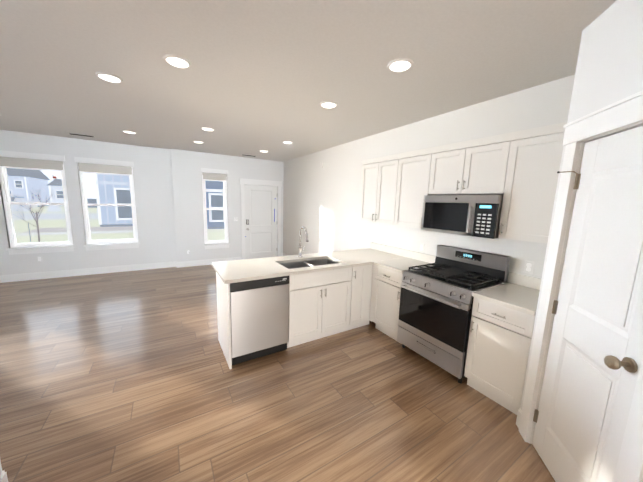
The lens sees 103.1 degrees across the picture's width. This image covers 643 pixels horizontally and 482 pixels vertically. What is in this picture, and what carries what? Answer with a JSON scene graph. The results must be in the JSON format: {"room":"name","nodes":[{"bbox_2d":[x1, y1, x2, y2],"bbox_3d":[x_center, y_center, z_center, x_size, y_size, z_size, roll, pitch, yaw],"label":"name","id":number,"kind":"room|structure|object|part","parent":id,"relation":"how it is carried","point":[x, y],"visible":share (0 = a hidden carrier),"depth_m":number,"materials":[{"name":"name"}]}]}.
{"room":"kitchen","nodes":[
{"label":"kitchen","id":0,"kind":"room"},
{"bbox_2d":[0,130,176,274],"bbox_3d":[-5.580,-0.607,4.757,4.900,2.720,0.150,-4,10,-31],"label":"wall","id":1,"kind":"structure","parent":0,"point":[153,185],"depth_m":5.29,"materials":[{"name":"paint"}]},
{"bbox_2d":[0,150,74,254],"bbox_3d":[-5.370,-0.695,4.827,0.920,1.855,0.175,-4,10,-31],"label":"window","id":2,"kind":"structure","parent":1,"relation":"in","point":[20,161],"depth_m":4.75,"materials":[{"name":"plastic"}]},
{"bbox_2d":[0,156,63,171],"bbox_3d":[-5.339,-1.414,4.703,0.844,0.186,0.040,-3,10,-31],"label":"shade","id":3,"kind":"object","parent":2,"relation":"attached to","point":[19,162],"depth_m":4.69,"materials":[{"name":"fabric"}]},
{"bbox_3d":[-5.394,-0.709,4.865,0.720,1.500,0.039,-3,10,-31],"label":"glass","id":4,"kind":"part","parent":2,"relation":"part of","materials":[{"name":"glass"}]},
{"bbox_2d":[37,256,42,261],"bbox_3d":[-5.431,0.345,4.916,0.070,0.114,0.008,-4,10,-31],"label":"outlet","id":5,"kind":"object","parent":1,"relation":"attached to","point":[39,258],"visible":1,"depth_m":4.92,"materials":[{"name":"plastic"}]},
{"bbox_2d":[0,261,175,282],"bbox_3d":[-5.576,0.680,4.881,4.900,0.140,0.014,-4,10,-31],"label":"baseboard","id":6,"kind":"structure","parent":1,"relation":"attached to","point":[47,275],"depth_m":5.26,"materials":[{"name":"white wood"}]},
{"bbox_2d":[74,157,139,250],"bbox_3d":[-4.460,-0.750,5.378,0.930,1.855,0.175,-4,10,-31],"label":"window","id":7,"kind":"structure","parent":1,"relation":"in","point":[95,166],"depth_m":5.30,"materials":[{"name":"plastic"}]},
{"bbox_2d":[77,162,132,175],"bbox_3d":[-4.429,-1.470,5.254,0.854,0.186,0.040,-3,10,-31],"label":"shade","id":8,"kind":"object","parent":7,"relation":"attached to","point":[83,167],"depth_m":5.22,"materials":[{"name":"fabric"}]},
{"bbox_3d":[-4.485,-0.764,5.417,0.730,1.500,0.039,-3,10,-31],"label":"glass","id":9,"kind":"part","parent":7,"relation":"part of","materials":[{"name":"glass"}]},
{"bbox_2d":[171,149,283,261],"bbox_3d":[-2.218,-0.795,6.678,2.850,2.720,0.150,-4,10,-31],"label":"wall","id":10,"kind":"structure","parent":0,"point":[186,166],"depth_m":6.20,"materials":[{"name":"paint"}]},
{"bbox_2d":[176,257,241,267],"bbox_3d":[-2.801,0.526,6.458,1.519,0.140,0.034,-4,10,-31],"label":"baseboard","id":11,"kind":"structure","parent":10,"relation":"attached to","point":[208,261],"depth_m":6.33,"materials":[{"name":"white wood"}]},
{"bbox_2d":[201,168,229,248],"bbox_3d":[-2.642,-0.785,6.374,0.620,1.955,0.175,-4,10,-31],"label":"window","id":12,"kind":"structure","parent":10,"relation":"in","point":[208,174],"depth_m":6.34,"materials":[{"name":"plastic"}]},
{"bbox_2d":[202,172,226,181],"bbox_3d":[-2.610,-1.559,6.242,0.544,0.176,0.040,-3,10,-31],"label":"shade","id":13,"kind":"object","parent":12,"relation":"attached to","point":[210,176],"depth_m":6.22,"materials":[{"name":"fabric"}]},
{"bbox_3d":[-2.667,-0.799,6.413,0.420,1.600,0.039,-3,10,-31],"label":"glass","id":14,"kind":"part","parent":12,"relation":"part of","materials":[{"name":"glass"}]},
{"bbox_2d":[239,178,281,259],"bbox_3d":[-1.669,-0.561,7.035,1.165,2.183,0.187,-4,10,-31],"label":"door frame","id":15,"kind":"structure","parent":10,"relation":"attached to","point":[277,184],"depth_m":6.84,"materials":[{"name":"white wood"}]},
{"bbox_2d":[244,185,276,258],"bbox_3d":[-1.665,-0.489,7.035,0.911,2.030,0.044,-4,10,-31],"label":"entry door","id":16,"kind":"structure","parent":10,"relation":"in","point":[260,202],"depth_m":7.00,"materials":[{"name":"white wood"}]},
{"bbox_2d":[0,265,554,481],"bbox_3d":[-1.846,1.415,1.408,7.900,0.050,10.550,-4,10,-31],"label":"floor","id":17,"kind":"structure","parent":0,"point":[128,376],"depth_m":2.09,"materials":[{"name":"brown wood"}]},
{"bbox_2d":[216,263,295,368],"bbox_3d":[-0.754,0.757,2.868,0.684,0.878,0.635,-4,10,-31],"label":"base cabinet","id":18,"kind":"object","parent":17,"relation":"on","point":[223,290],"depth_m":2.72,"materials":[{"name":"white wood"}]},
{"bbox_2d":[211,242,404,283],"bbox_3d":[-0.024,0.207,3.252,2.447,0.137,0.800,-4,10,-31],"label":"countertop","id":19,"kind":"structure","parent":18,"relation":"on","point":[234,271],"depth_m":2.98,"materials":[{"name":"stone"}]},
{"bbox_2d":[298,226,308,257],"bbox_3d":[-0.218,0.018,3.276,0.094,0.420,0.237,-4,10,-31],"label":"faucet","id":20,"kind":"object","parent":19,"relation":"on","point":[300,250],"visible":1,"depth_m":3.32,"materials":[{"name":"silver metal"}]},
{"bbox_2d":[280,259,337,268],"bbox_3d":[-0.141,0.390,3.157,0.768,0.200,0.418,-4,10,-31],"label":"sink","id":21,"kind":"object","parent":19,"relation":"in","point":[299,264],"visible":0.08,"depth_m":3.31,"materials":[{"name":"metal"}]},
{"bbox_2d":[230,276,288,364],"bbox_3d":[-0.761,0.764,2.840,0.596,0.874,0.606,-4,10,-31],"label":"dishwasher","id":22,"kind":"object","parent":17,"relation":"on","point":[259,311],"visible":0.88,"depth_m":2.57,"materials":[{"name":"silver metal"}]},
{"bbox_2d":[288,258,355,344],"bbox_3d":[-0.134,0.720,3.244,0.892,0.878,0.635,-4,10,-31],"label":"base cabinet","id":23,"kind":"object","parent":17,"relation":"on","point":[322,304],"depth_m":2.99,"materials":[{"name":"white wood"}]},
{"bbox_2d":[356,265,367,327],"bbox_3d":[0.282,0.694,3.496,0.309,0.878,0.635,-4,10,-31],"label":"base cabinet","id":24,"kind":"object","parent":17,"relation":"on","point":[361,271],"depth_m":3.27,"materials":[{"name":"white wood"}]},
{"bbox_2d":[368,264,372,323],"bbox_3d":[0.685,0.669,3.741,0.779,0.878,0.635,-4,10,-31],"label":"base cabinet","id":25,"kind":"object","parent":17,"relation":"on","point":[370,267],"depth_m":3.32,"materials":[{"name":"white wood"}]},
{"bbox_2d":[370,265,402,343],"bbox_3d":[1.030,0.748,3.292,0.660,0.878,0.500,-4,10,-31],"label":"base cabinet","id":26,"kind":"object","parent":17,"relation":"on","point":[385,299],"visible":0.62,"depth_m":3.13,"materials":[{"name":"white wood"}]},
{"bbox_2d":[375,250,435,273],"bbox_3d":[1.054,0.250,3.187,0.677,0.137,0.441,-4,10,-31],"label":"countertop","id":27,"kind":"structure","parent":26,"relation":"on","point":[398,261],"depth_m":3.33,"materials":[{"name":"stone"}]},
{"bbox_2d":[397,245,509,382],"bbox_3d":[1.327,0.697,2.714,0.713,1.170,0.752,-4,10,-31],"label":"range","id":28,"kind":"object","parent":17,"relation":"on","point":[435,308],"visible":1,"depth_m":2.55,"materials":[{"name":"silver metal"}]},
{"bbox_2d":[464,297,535,414],"bbox_3d":[1.673,0.925,2.249,0.660,0.878,0.438,-4,10,-31],"label":"base cabinet","id":29,"kind":"object","parent":17,"relation":"on","point":[499,345],"visible":0.69,"depth_m":2.08,"materials":[{"name":"white wood"}]},
{"bbox_2d":[472,272,540,315],"bbox_3d":[1.692,0.423,2.174,0.655,0.137,0.441,-4,10,-31],"label":"countertop","id":30,"kind":"structure","parent":29,"relation":"on","point":[518,292],"depth_m":2.18,"materials":[{"name":"stone"}]},
{"bbox_2d":[0,0,616,161],"bbox_3d":[-1.762,-1.338,0.992,7.900,0.080,10.550,-4,10,-31],"label":"ceiling","id":31,"kind":"structure","parent":0,"point":[256,76],"depth_m":2.04,"materials":[{"name":"white paint"}]},
{"bbox_2d":[68,133,94,136],"bbox_3d":[-4.359,-1.924,4.639,0.360,0.008,0.120,-4,10,-31],"label":"ceiling vent","id":32,"kind":"object","parent":31,"relation":"in","point":[81,135],"visible":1,"depth_m":4.64,"materials":[{"name":"plastic"}]},
{"bbox_2d":[95,72,122,82],"bbox_3d":[-1.951,-1.502,2.349,0.196,0.012,0.196,-4,10,-31],"label":"recessed light","id":33,"kind":"object","parent":31,"relation":"in","point":[109,77],"visible":0.94,"depth_m":2.33,"materials":[{"name":"plastic"}]},
{"bbox_2d":[122,130,135,133],"bbox_3d":[-3.236,-1.836,4.301,0.196,0.012,0.196,-4,10,-31],"label":"recessed light","id":34,"kind":"object","parent":31,"relation":"in","point":[128,131],"visible":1,"depth_m":4.27,"materials":[{"name":"plastic"}]},
{"bbox_2d":[163,54,190,68],"bbox_3d":[-1.148,-1.430,2.037,0.196,0.012,0.196,-4,10,-31],"label":"recessed light","id":35,"kind":"object","parent":31,"relation":"in","point":[177,61],"visible":1,"depth_m":2.02,"materials":[{"name":"plastic"}]},
{"bbox_2d":[201,127,214,130],"bbox_3d":[-1.768,-1.742,3.976,0.196,0.012,0.196,-4,10,-31],"label":"recessed light","id":36,"kind":"object","parent":31,"relation":"in","point":[207,128],"visible":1,"depth_m":3.96,"materials":[{"name":"plastic"}]},
{"bbox_2d":[320,101,337,107],"bbox_3d":[0.081,-1.514,2.840,0.196,0.012,0.196,-4,10,-31],"label":"recessed light","id":37,"kind":"object","parent":31,"relation":"in","point":[327,104],"visible":1,"depth_m":2.81,"materials":[{"name":"plastic"}]},
{"bbox_2d":[387,58,412,71],"bbox_3d":[0.614,-1.370,1.994,0.196,0.012,0.196,-4,10,-31],"label":"recessed light","id":38,"kind":"object","parent":31,"relation":"in","point":[400,65],"visible":0.94,"depth_m":1.98,"materials":[{"name":"plastic"}]},
{"bbox_2d":[283,75,574,282],"bbox_3d":[1.570,-0.139,3.101,0.150,2.720,10.000,-4,10,-31],"label":"wall","id":39,"kind":"structure","parent":0,"point":[321,205],"depth_m":3.71,"materials":[{"name":"paint"}]},
{"bbox_2d":[359,154,394,223],"bbox_3d":[0.934,-0.705,3.622,0.332,0.904,0.758,-4,10,-31],"label":"upper cabinet","id":40,"kind":"object","parent":39,"relation":"attached to","point":[375,203],"depth_m":3.57,"materials":[{"name":"white wood"}]},
{"bbox_2d":[387,148,426,227],"bbox_3d":[1.223,-0.625,3.155,0.332,0.904,0.588,-4,10,-31],"label":"upper cabinet","id":41,"kind":"object","parent":39,"relation":"attached to","point":[407,172],"depth_m":3.13,"materials":[{"name":"white wood"}]},
{"bbox_2d":[419,243,423,251],"bbox_3d":[1.325,0.086,3.374,0.008,0.114,0.070,-4,10,-31],"label":"electrical outlet","id":42,"kind":"object","parent":39,"relation":"attached to","point":[421,247],"visible":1,"depth_m":3.37,"materials":[{"name":"plastic"}]},
{"bbox_2d":[369,242,540,296],"bbox_3d":[1.442,0.244,3.182,0.019,0.102,2.450,-3,10,-31],"label":"backsplash","id":43,"kind":"structure","parent":39,"relation":"attached to","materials":[{"name":"tile"}]},
{"bbox_2d":[419,135,498,227],"bbox_3d":[1.542,-0.537,2.636,0.332,0.904,0.878,-4,10,-31],"label":"upper cabinet","id":44,"kind":"object","parent":39,"relation":"attached to","point":[465,167],"depth_m":2.54,"materials":[{"name":"white wood"}]},
{"bbox_2d":[421,195,502,238],"bbox_3d":[1.484,-0.271,2.646,0.448,0.391,0.752,-4,10,-31],"label":"over-the-range microwave","id":45,"kind":"object","parent":44,"relation":"attached to","point":[474,215],"visible":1,"depth_m":2.48,"materials":[{"name":"silver metal"}]},
{"bbox_2d":[523,260,533,273],"bbox_3d":[1.935,0.244,2.383,0.008,0.114,0.070,-4,10,-31],"label":"electrical outlet","id":46,"kind":"object","parent":39,"relation":"attached to","point":[528,266],"visible":1,"depth_m":2.38,"materials":[{"name":"plastic"}]},
{"bbox_2d":[495,122,566,243],"bbox_3d":[1.838,-0.456,2.155,0.332,0.904,0.500,-4,10,-31],"label":"upper cabinet","id":47,"kind":"object","parent":39,"relation":"attached to","point":[518,170],"depth_m":2.08,"materials":[{"name":"white wood"}]},
{"bbox_2d":[520,0,642,409],"bbox_3d":[2.517,0.341,0.117,1.371,2.720,3.850,-4,10,-31],"label":"wall","id":48,"kind":"structure","parent":0,"point":[609,69],"depth_m":1.36,"materials":[{"name":"paint"}]},
{"bbox_2d":[519,90,642,481],"bbox_3d":[1.464,0.404,1.338,0.147,2.168,0.866,4,9,13],"label":"door frame","id":49,"kind":"structure","parent":48,"relation":"attached to","point":[624,114],"depth_m":1.55,"materials":[{"name":"white wood"}]},
{"bbox_2d":[532,126,642,481],"bbox_3d":[1.419,0.462,1.389,0.125,2.020,0.662,4,9,13],"label":"pantry door","id":50,"kind":"structure","parent":48,"relation":"in","point":[586,398],"depth_m":1.34,"materials":[{"name":"white wood"}]},
{"bbox_3d":[1.408,0.447,1.410,0.090,1.691,0.623,4,9,13],"label":"pantry door hardware","id":51,"kind":"part","parent":50,"relation":"part of","materials":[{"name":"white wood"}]},
{"label":"outside","id":52,"kind":"structure","parent":0,"visible":0},
{"bbox_2d":[41,170,95,199],"bbox_3d":[-77.296,-77.817,125.261,520.000,125.000,0.001,-4,10,-31],"label":"sky","id":53,"kind":"structure","parent":52,"point":[90,180],"depth_m":116.14,"materials":[{"name":"white"}]},
{"bbox_2d":[11,200,224,242],"bbox_3d":[-40.534,-6.473,47.645,115.000,0.032,109.400,-4,10,-31],"label":"lawn","id":54,"kind":"structure","parent":52,"point":[58,234],"depth_m":14.65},
{"bbox_2d":[11,197,36,207],"bbox_3d":[-37.418,-4.538,30.429,4.300,1.500,1.820,-4,10,-31],"label":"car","id":55,"kind":"object","parent":54,"relation":"on","point":[12,197],"depth_m":30.75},
{"bbox_2d":[6,168,50,206],"bbox_3d":[-43.925,-7.929,37.829,3.400,5.600,8.600,-4,10,-31],"label":"house","id":56,"kind":"structure","parent":54,"relation":"on","point":[19,186],"depth_m":36.10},
{"bbox_2d":[10,188,55,242],"bbox_3d":[-10.739,-0.877,9.374,1.490,2.164,0.607,-4,10,-31],"label":"tree","id":57,"kind":"object","parent":54,"relation":"on","point":[35,218],"depth_m":9.48,"materials":[{"name":"plant"}]},
{"bbox_2d":[11,198,97,211],"bbox_3d":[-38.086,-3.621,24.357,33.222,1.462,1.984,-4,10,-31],"label":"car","id":58,"kind":"object","parent":54,"relation":"on","point":[52,208],"depth_m":27.67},
{"bbox_2d":[47,179,63,205],"bbox_3d":[-45.013,-8.595,45.354,3.000,4.600,8.600,-4,10,-31],"label":"house","id":59,"kind":"structure","parent":54,"relation":"on","point":[53,184],"depth_m":41.86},
{"bbox_2d":[87,198,96,207],"bbox_3d":[-32.051,-5.216,35.995,4.300,1.500,1.820,-4,10,-31],"label":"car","id":60,"kind":"object","parent":54,"relation":"on","point":[89,200],"depth_m":35.24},
{"bbox_2d":[94,173,132,226],"bbox_3d":[-10.098,-5.405,22.260,13.480,7.300,8.090,-4,10,-31],"label":"house","id":61,"kind":"structure","parent":54,"relation":"on","point":[118,190],"depth_m":16.14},
{"bbox_2d":[205,180,224,228],"bbox_3d":[-5.314,-4.683,18.447,7.330,7.300,2.690,-4,10,-31],"label":"house","id":62,"kind":"structure","parent":54,"relation":"on","point":[216,188],"depth_m":16.37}
]}

